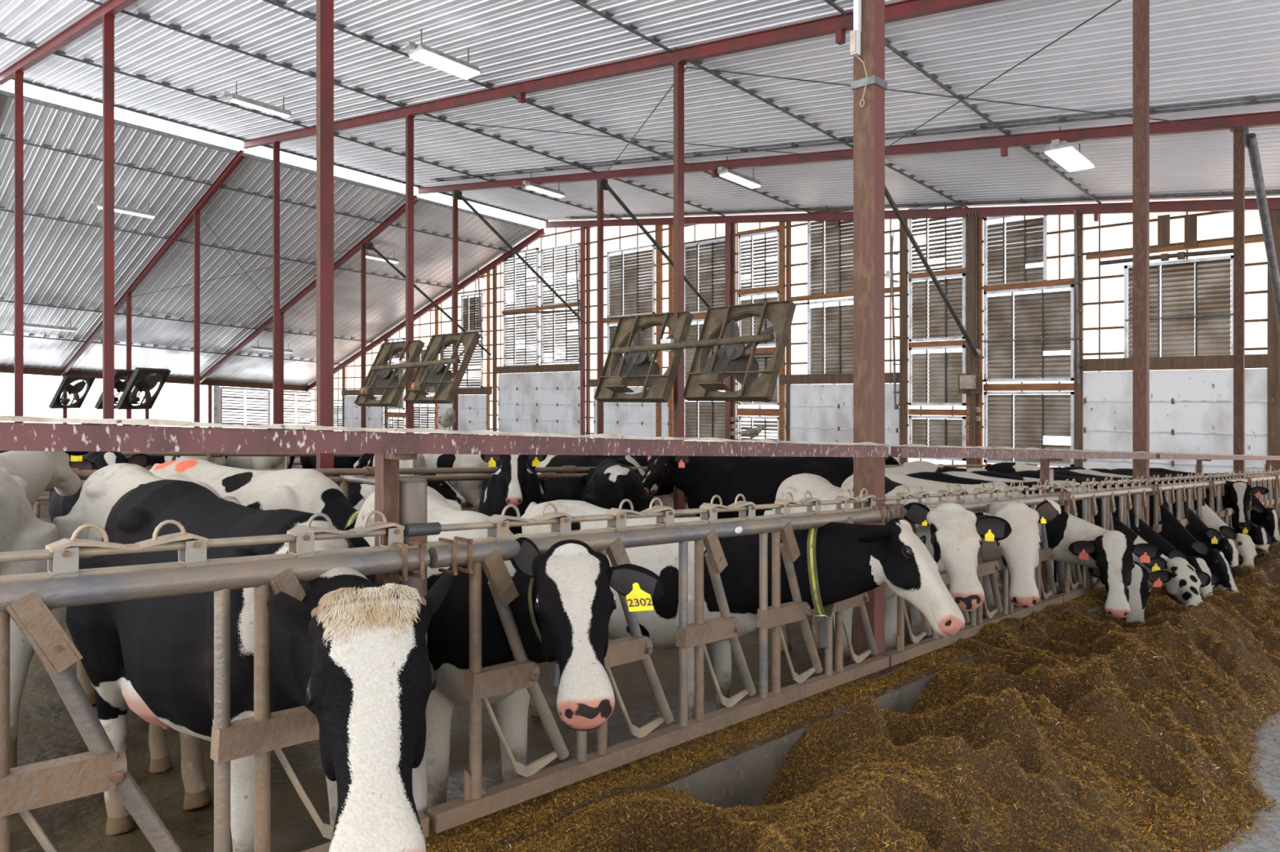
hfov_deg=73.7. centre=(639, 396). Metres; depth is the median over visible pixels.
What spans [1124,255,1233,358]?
window
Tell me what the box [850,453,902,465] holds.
cow
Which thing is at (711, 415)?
window
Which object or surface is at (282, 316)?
steel column
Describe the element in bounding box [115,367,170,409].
fan
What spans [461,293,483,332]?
window
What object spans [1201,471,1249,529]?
barrier
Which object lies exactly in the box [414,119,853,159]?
rod
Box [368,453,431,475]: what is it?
cow
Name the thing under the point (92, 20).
rafter
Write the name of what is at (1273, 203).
roof beam
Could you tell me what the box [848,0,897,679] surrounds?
steel column
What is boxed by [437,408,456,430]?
sparrow
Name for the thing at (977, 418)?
switch box
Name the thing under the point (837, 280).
window
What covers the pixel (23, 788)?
barrier
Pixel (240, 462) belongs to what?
cow
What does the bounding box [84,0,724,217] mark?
purlin
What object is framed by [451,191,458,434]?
steel column
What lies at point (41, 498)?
rail
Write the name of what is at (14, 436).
beam
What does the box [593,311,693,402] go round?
fan
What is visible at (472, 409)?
wall panel
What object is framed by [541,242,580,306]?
window
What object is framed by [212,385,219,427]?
framing
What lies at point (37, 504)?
cow
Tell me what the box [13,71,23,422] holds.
steel column
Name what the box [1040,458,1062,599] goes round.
post
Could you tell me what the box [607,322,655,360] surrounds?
window
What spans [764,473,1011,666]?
cow
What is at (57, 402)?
fan
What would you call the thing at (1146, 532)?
cow
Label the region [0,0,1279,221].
ceiling
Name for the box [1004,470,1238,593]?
cow
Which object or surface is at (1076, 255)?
door track
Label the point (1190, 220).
board
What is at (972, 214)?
conduit
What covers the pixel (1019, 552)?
cow
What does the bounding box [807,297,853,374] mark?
window
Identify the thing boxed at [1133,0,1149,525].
steel column
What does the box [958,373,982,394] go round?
electrical box
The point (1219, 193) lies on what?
conduit
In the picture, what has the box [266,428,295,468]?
cow
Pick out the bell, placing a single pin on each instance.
(979, 351)
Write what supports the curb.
on the floor at (46, 730)
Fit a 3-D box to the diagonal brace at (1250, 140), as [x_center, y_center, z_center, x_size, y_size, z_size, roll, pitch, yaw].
[11.790,-2.108,15.823,0.150,4.519,5.892,0,0,43]
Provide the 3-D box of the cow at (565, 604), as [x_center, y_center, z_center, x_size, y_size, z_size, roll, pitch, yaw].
[-0.745,1.164,3.563,0.767,1.470,2.747,0,0,-29]
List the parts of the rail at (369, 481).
loop post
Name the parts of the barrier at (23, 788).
return rod, guide plate, latch plate, swing arm, latch plate, locking rod, rail, guide plate, return rod, latch plate, rail, latch plate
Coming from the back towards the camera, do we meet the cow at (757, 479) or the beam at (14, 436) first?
the cow at (757, 479)
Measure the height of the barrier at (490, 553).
1.170 m
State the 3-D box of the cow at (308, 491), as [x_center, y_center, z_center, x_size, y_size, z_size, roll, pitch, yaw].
[-2.399,1.179,5.705,2.734,1.472,0.722,0,0,25]
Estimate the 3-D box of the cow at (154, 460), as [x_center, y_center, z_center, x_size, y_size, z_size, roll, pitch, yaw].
[-9.832,1.386,18.024,2.687,1.468,0.721,0,0,28]
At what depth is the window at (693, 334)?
29.74 m
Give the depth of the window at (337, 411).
47.23 m
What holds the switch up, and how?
attached to the steel column at (868, 121)
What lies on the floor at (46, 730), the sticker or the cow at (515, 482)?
the cow at (515, 482)
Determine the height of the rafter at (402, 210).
6.582 m
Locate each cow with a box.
[0,450,89,768]
[33,494,41,519]
[48,451,151,523]
[53,462,241,773]
[66,479,453,851]
[80,423,117,425]
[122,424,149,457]
[144,456,164,469]
[149,459,359,530]
[164,456,225,466]
[224,456,289,469]
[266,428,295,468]
[299,456,359,468]
[333,474,466,510]
[353,453,491,512]
[354,485,666,815]
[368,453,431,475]
[478,454,547,534]
[520,499,964,719]
[535,454,657,502]
[555,454,663,493]
[580,458,654,512]
[641,455,853,519]
[653,456,710,502]
[744,456,781,457]
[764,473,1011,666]
[840,474,1061,643]
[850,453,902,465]
[884,466,921,475]
[884,472,1161,618]
[902,461,986,472]
[904,471,1173,623]
[942,471,1210,608]
[969,471,1220,597]
[984,462,1085,473]
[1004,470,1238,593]
[1053,470,1243,573]
[1068,469,1263,567]
[1090,468,1268,526]
[1111,468,1275,551]
[1149,467,1279,543]
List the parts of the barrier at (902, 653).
latch plate, guide plate, return rod, latch plate, swing arm, latch plate, latch plate, swing arm, locking rod, rail, rail, latch plate, guide plate, return rod, latch plate, swing arm, latch plate, latch plate, latch plate, return rod, latch plate, swing arm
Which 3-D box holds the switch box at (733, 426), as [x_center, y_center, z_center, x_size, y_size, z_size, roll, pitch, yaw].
[3.110,0.977,28.291,0.090,0.130,0.172,0,0,43]
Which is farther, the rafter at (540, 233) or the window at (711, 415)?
the rafter at (540, 233)
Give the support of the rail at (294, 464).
attached to the loop
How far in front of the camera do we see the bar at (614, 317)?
32.19 m
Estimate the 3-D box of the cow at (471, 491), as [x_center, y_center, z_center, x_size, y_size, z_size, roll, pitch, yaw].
[-3.392,1.459,13.528,2.687,1.468,0.721,0,0,23]
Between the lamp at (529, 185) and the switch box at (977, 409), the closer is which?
the switch box at (977, 409)
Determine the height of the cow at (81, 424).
1.468 m
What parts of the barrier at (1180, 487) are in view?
swing arm, guide plate, guide plate, locking rod, rail, swing arm, guide plate, guide plate, guide plate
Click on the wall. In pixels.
(1217, 225)
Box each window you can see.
[219,386,270,429]
[284,390,311,424]
[333,402,342,426]
[387,337,405,359]
[387,362,405,409]
[387,417,405,428]
[413,346,435,393]
[413,403,435,429]
[443,337,483,388]
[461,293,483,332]
[503,248,538,311]
[503,311,538,366]
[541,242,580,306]
[541,306,580,364]
[607,244,655,317]
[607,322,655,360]
[684,238,724,313]
[684,319,724,388]
[684,399,724,441]
[737,229,778,289]
[737,291,778,346]
[737,355,778,405]
[737,416,778,443]
[807,209,853,295]
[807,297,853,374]
[908,205,965,273]
[908,273,965,342]
[908,345,965,405]
[908,415,965,461]
[983,215,1047,285]
[983,284,1074,382]
[983,391,1074,466]
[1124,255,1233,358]
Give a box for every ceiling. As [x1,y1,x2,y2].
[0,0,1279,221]
[0,89,537,386]
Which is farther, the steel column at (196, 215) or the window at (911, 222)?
the steel column at (196, 215)
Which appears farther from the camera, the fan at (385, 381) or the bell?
the bell
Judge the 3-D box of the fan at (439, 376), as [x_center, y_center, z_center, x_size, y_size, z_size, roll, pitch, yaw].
[-4.283,-0.623,18.150,1.636,1.525,1.039,0,0,43]
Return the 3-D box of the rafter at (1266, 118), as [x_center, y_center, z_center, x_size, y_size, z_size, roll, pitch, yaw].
[3.707,-5.461,19.555,32.124,4.035,0.130,0,0,43]
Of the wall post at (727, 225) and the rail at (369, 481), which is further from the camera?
the wall post at (727, 225)
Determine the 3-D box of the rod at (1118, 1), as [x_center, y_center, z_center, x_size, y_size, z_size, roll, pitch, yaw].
[5.244,-4.829,13.832,0.021,0.471,8.958,0,0,-5]
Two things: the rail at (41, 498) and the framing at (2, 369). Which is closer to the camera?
the rail at (41, 498)
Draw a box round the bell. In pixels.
[976,349,981,355]
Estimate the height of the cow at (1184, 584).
1.466 m
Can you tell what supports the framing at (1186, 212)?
attached to the wall
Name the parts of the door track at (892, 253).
rail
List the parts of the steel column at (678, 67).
steel post, cap plate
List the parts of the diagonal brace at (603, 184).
gusset plate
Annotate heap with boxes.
[424,527,1279,851]
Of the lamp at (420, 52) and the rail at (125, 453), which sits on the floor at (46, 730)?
the rail at (125, 453)
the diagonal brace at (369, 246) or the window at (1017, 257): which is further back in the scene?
the diagonal brace at (369, 246)
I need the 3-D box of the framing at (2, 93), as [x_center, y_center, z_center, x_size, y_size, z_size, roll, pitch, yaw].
[-13.196,-7.621,25.743,0.050,1.555,26.456,0,0,43]
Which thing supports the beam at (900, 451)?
attached to the steel column at (868, 121)
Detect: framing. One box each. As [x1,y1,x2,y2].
[0,90,540,231]
[0,365,309,391]
[11,78,548,222]
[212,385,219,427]
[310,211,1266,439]
[315,212,1187,464]
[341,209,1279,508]
[386,208,1263,468]
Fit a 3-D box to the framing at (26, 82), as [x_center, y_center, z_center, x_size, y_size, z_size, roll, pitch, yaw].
[-12.862,-7.951,25.427,0.050,1.555,26.456,0,0,43]
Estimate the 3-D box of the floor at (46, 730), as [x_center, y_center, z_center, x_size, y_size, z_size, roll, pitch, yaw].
[-12.363,2.458,25.161,47.450,1.771,26.750,0,0,43]
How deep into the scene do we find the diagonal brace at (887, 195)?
20.44 m
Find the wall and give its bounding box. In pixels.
[311,196,1279,468]
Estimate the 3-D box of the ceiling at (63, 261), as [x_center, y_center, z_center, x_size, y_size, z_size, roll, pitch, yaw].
[-20.730,-4.479,33.160,21.100,7.918,26.864,0,0,43]
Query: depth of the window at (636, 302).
31.75 m
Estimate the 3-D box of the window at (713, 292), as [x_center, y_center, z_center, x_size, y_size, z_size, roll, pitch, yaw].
[2.249,-4.107,29.316,2.003,2.457,0.125,0,0,43]
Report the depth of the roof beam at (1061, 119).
16.70 m
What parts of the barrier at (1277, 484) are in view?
swing arm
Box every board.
[1157,214,1169,247]
[1184,213,1196,247]
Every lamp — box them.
[23,320,76,332]
[92,201,155,218]
[222,81,291,118]
[250,346,293,353]
[359,249,399,263]
[405,29,481,79]
[522,173,564,198]
[717,156,761,188]
[1043,126,1095,172]
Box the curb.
[480,601,1105,848]
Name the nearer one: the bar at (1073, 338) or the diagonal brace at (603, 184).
the bar at (1073, 338)
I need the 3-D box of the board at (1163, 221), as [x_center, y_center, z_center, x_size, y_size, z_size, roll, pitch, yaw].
[12.152,-3.854,19.795,0.240,0.720,0.050,0,0,43]
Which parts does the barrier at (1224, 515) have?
guide plate, swing arm, guide plate, rail, swing arm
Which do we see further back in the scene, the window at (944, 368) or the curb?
the window at (944, 368)
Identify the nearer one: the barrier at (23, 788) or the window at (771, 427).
the barrier at (23, 788)
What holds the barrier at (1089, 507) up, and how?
attached to the post at (1046, 473)
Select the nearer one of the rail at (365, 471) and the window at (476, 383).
the rail at (365, 471)
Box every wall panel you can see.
[343,395,384,432]
[437,395,487,435]
[497,371,580,437]
[593,386,668,439]
[784,383,899,462]
[1082,368,1274,499]
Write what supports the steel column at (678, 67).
on the floor at (46, 730)
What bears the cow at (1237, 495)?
on the floor at (46, 730)
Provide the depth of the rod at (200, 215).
32.10 m
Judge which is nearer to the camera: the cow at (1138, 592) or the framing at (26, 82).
the cow at (1138, 592)
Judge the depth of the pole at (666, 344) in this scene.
13.35 m
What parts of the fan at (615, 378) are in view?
motor, fan blade, fan blade, fan blade, fan blade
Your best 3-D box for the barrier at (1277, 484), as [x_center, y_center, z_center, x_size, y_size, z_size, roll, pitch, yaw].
[12.894,1.970,17.081,0.145,1.170,3.081,0,0,43]
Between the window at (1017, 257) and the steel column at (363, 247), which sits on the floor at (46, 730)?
the steel column at (363, 247)
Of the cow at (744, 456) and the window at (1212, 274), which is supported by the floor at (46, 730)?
the cow at (744, 456)
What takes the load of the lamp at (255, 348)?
hanging from the ceiling at (63, 261)
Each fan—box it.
[48,375,95,408]
[94,368,146,409]
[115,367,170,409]
[354,339,425,407]
[403,331,481,404]
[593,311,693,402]
[681,300,795,401]
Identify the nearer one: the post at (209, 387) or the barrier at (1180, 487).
the barrier at (1180, 487)
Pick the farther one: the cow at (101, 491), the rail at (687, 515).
the rail at (687, 515)
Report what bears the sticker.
attached to the barrier at (490, 553)
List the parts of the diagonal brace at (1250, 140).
gusset plate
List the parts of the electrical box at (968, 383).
cabinet door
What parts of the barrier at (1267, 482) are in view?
rail, guide plate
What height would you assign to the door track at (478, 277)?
3.998 m
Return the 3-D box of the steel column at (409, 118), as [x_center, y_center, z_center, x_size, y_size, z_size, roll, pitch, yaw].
[-5.316,-2.058,19.696,0.240,8.827,0.240,0,0,43]
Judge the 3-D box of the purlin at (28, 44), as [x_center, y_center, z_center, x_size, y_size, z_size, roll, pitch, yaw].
[-9.750,-7.350,22.343,0.130,1.500,26.253,0,0,43]
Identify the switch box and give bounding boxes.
[731,417,736,421]
[731,424,736,428]
[975,407,981,412]
[975,416,981,421]
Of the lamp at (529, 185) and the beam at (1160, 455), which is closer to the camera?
the beam at (1160, 455)
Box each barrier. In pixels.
[0,510,430,851]
[403,488,889,833]
[875,480,1064,666]
[1049,475,1155,602]
[1147,472,1211,533]
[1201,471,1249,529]
[1241,469,1277,525]
[1270,469,1279,517]
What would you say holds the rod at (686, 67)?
attached to the steel column at (678, 67)
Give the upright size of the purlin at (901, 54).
1.500 m
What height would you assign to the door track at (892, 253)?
4.944 m
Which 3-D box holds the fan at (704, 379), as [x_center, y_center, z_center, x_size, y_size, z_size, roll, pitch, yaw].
[1.417,-0.678,12.745,1.566,1.489,0.952,0,0,43]
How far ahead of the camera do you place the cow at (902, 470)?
11.05 m
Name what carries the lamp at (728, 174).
attached to the ceiling at (1201, 51)
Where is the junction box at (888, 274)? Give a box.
[885,231,893,278]
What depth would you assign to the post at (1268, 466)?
15.98 m
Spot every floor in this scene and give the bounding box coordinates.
[9,456,1100,851]
[1209,711,1279,851]
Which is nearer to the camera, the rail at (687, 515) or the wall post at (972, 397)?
the rail at (687, 515)
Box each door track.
[477,268,486,358]
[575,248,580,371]
[889,235,899,409]
[1073,209,1084,383]
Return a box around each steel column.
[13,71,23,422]
[101,13,115,425]
[126,294,131,418]
[193,212,199,427]
[271,141,280,429]
[280,314,284,424]
[315,0,333,476]
[360,245,365,431]
[404,115,415,433]
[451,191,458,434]
[595,179,604,438]
[670,60,687,510]
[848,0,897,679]
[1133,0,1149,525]
[1230,126,1248,478]
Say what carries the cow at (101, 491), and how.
on the floor at (46, 730)
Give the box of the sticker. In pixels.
[734,526,742,533]
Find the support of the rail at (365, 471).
on the floor at (46, 730)
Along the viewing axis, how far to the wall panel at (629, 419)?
31.64 m
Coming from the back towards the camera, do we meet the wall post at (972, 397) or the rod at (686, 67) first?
the wall post at (972, 397)
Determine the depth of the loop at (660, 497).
19.38 m
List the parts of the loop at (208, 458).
loop post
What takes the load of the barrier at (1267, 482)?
attached to the post at (1268, 466)
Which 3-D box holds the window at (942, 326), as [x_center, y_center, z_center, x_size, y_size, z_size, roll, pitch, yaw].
[8.227,-2.451,23.658,1.617,1.783,0.125,0,0,43]
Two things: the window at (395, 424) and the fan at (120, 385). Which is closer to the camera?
the fan at (120, 385)
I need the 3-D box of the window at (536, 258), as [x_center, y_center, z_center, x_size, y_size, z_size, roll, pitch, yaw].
[-5.063,-4.946,36.247,2.285,2.497,0.138,0,0,43]
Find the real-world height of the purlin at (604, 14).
1.500 m
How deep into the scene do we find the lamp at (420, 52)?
15.06 m
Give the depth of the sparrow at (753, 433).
3.92 m
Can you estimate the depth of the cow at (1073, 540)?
6.84 m
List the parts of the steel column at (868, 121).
steel post, plate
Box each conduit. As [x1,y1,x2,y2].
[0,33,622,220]
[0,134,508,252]
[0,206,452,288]
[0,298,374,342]
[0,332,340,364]
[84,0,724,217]
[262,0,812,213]
[565,189,1279,219]
[965,212,977,372]
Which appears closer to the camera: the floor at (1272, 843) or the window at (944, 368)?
the floor at (1272, 843)
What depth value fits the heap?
3.84 m
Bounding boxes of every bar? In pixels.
[502,309,580,315]
[609,315,630,319]
[744,352,773,355]
[979,337,1075,342]
[1124,313,1233,321]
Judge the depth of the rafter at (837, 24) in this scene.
14.33 m
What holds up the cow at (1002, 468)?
on the floor at (46, 730)
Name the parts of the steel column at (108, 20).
cap plate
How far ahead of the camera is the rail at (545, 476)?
9.01 m
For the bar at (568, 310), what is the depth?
35.22 m
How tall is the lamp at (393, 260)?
0.553 m
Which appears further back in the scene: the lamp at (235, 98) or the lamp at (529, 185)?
the lamp at (529, 185)
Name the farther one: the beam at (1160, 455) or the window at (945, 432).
the window at (945, 432)
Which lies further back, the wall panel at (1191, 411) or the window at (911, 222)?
the window at (911, 222)
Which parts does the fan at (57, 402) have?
motor, fan blade, fan blade, fan blade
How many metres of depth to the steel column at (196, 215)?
28.80 m
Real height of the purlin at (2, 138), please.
1.500 m
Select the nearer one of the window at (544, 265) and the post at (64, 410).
the window at (544, 265)
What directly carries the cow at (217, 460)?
on the floor at (46, 730)
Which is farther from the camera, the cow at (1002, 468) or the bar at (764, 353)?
the bar at (764, 353)
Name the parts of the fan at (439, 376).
motor, fan blade, fan blade, fan blade, fan blade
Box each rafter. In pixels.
[0,0,138,85]
[61,150,244,376]
[200,195,417,383]
[241,0,1004,149]
[306,228,546,391]
[417,111,1279,194]
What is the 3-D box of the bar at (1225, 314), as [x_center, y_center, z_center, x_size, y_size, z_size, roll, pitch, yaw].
[12.382,-1.829,19.626,2.188,0.046,0.040,0,0,43]
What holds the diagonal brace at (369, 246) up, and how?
attached to the rafter at (402, 210)
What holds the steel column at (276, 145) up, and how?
on the floor at (46, 730)
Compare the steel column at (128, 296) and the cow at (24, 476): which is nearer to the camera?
the cow at (24, 476)
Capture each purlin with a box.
[570,0,968,208]
[823,0,1101,204]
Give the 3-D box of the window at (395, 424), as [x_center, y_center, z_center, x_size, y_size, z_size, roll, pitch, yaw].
[-12.313,1.321,43.108,1.525,0.679,0.136,0,0,43]
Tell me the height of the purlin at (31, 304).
1.500 m
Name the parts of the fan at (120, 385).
fan blade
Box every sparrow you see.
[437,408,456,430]
[736,424,766,439]
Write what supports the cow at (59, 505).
on the floor at (46, 730)
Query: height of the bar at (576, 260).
4.787 m
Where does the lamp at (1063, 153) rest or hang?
hanging from the ceiling at (1201, 51)
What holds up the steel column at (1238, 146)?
on the curb
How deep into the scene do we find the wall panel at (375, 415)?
45.57 m
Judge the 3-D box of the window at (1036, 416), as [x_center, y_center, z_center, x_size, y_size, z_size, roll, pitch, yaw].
[9.996,0.807,21.995,2.237,1.888,0.142,0,0,43]
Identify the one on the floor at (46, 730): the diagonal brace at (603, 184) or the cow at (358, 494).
the cow at (358, 494)
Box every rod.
[132,247,361,297]
[200,214,272,306]
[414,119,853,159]
[599,66,686,182]
[686,66,1247,130]
[884,0,1121,149]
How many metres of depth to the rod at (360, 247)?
33.45 m
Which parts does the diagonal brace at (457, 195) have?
gusset plate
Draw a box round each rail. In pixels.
[36,496,49,501]
[44,472,587,491]
[71,463,1037,478]
[119,451,555,457]
[292,462,301,465]
[664,514,698,517]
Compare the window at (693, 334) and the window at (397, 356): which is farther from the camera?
the window at (397, 356)
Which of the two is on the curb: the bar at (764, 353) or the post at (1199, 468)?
the post at (1199, 468)
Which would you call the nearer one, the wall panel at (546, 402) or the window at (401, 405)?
the wall panel at (546, 402)
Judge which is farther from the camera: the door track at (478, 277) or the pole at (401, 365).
the door track at (478, 277)
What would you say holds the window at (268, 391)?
in the wall
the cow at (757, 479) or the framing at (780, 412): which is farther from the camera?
the framing at (780, 412)
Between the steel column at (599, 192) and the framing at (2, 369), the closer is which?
the steel column at (599, 192)
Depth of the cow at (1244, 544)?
10.97 m
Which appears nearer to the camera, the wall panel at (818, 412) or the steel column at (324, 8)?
the steel column at (324, 8)
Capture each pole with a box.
[369,358,460,370]
[610,333,774,354]
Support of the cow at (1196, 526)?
on the floor at (46, 730)
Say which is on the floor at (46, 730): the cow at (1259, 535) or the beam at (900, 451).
the cow at (1259, 535)
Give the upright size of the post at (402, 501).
1.710 m
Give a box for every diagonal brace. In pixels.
[365,241,491,355]
[453,190,583,322]
[599,177,711,307]
[884,185,978,356]
[1243,124,1279,330]
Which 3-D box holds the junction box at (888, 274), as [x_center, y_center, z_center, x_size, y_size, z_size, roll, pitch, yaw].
[7.170,-4.076,24.456,0.225,1.301,0.100,0,0,43]
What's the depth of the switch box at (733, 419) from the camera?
28.25 m
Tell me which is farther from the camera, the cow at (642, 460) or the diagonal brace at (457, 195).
the diagonal brace at (457, 195)
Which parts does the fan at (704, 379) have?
motor, fan blade, fan blade, fan blade, fan blade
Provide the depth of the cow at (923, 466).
12.98 m
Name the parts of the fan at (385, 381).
motor, fan blade, fan blade, fan blade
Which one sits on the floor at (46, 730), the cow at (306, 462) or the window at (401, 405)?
the cow at (306, 462)
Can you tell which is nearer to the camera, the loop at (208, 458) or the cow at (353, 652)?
the cow at (353, 652)
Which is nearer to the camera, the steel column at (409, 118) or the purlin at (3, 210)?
the steel column at (409, 118)
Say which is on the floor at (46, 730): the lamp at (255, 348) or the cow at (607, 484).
the cow at (607, 484)
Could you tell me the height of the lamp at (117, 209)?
0.559 m
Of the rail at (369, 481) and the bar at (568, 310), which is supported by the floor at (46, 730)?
the rail at (369, 481)
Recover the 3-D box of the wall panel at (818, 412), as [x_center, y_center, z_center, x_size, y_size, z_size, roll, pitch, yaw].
[6.002,1.294,25.718,3.864,3.351,0.102,0,0,43]
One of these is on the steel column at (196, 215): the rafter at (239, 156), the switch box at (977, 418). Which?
the rafter at (239, 156)
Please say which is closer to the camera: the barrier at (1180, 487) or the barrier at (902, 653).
the barrier at (902, 653)
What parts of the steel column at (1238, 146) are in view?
steel post, cap plate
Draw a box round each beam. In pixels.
[0,415,888,457]
[430,94,1279,182]
[545,197,1279,228]
[890,444,1156,459]
[1155,452,1279,460]
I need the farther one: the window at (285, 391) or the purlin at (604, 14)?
the window at (285, 391)
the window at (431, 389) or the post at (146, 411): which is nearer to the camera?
the window at (431, 389)
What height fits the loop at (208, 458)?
1.270 m
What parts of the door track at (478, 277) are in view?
rail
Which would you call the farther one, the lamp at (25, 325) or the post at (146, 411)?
the post at (146, 411)
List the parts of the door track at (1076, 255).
rail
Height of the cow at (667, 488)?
1.468 m
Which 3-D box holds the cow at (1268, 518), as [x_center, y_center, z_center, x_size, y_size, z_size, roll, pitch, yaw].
[9.759,2.006,14.711,0.909,1.467,2.455,0,0,-32]
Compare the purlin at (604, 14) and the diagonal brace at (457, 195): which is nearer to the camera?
the purlin at (604, 14)
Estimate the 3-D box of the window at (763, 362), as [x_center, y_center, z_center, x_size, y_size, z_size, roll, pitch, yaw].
[3.875,-0.558,27.777,1.621,1.647,0.125,0,0,43]
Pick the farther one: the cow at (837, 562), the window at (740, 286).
the window at (740, 286)
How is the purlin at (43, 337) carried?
attached to the ceiling at (63, 261)
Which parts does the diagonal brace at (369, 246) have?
gusset plate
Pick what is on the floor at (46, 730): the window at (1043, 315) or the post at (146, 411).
the post at (146, 411)
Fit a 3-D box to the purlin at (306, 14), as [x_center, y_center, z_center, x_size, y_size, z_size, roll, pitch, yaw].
[-3.794,-6.370,16.706,0.130,1.500,26.253,0,0,43]
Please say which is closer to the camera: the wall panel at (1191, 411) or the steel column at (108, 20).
the steel column at (108, 20)
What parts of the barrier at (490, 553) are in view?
guide plate, latch plate, return rod, swing arm, latch plate, guide plate, latch plate, return rod, locking rod, swing arm, latch plate, rail, rail, latch plate, guide plate, return rod, swing arm, latch plate, latch plate, guide plate, return rod, swing arm, latch plate, latch plate, guide plate, return rod, latch plate, swing arm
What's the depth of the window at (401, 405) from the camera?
42.81 m
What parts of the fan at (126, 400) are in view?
motor, fan blade, fan blade, fan blade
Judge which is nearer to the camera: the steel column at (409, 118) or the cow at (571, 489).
the cow at (571, 489)
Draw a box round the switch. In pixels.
[849,0,887,107]
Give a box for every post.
[62,376,66,423]
[144,398,149,418]
[207,385,212,427]
[374,453,426,815]
[580,226,585,438]
[724,222,731,439]
[968,216,977,464]
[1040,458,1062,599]
[1195,459,1211,481]
[1264,460,1277,475]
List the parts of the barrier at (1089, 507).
latch plate, guide plate, return rod, latch plate, swing arm, rail, latch plate, swing arm, return rod, guide plate, locking rod, latch plate, rail, swing arm, guide plate, latch plate, swing arm, guide plate, swing arm, guide plate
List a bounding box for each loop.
[170,452,211,462]
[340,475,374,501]
[658,495,662,506]
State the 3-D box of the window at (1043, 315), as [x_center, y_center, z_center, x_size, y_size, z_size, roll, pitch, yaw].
[9.996,-1.599,21.995,2.237,2.402,0.141,0,0,43]
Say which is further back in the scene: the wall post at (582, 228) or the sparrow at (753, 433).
the wall post at (582, 228)
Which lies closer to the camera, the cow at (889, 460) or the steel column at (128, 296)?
the cow at (889, 460)
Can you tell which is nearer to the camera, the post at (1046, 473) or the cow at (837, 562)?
the cow at (837, 562)

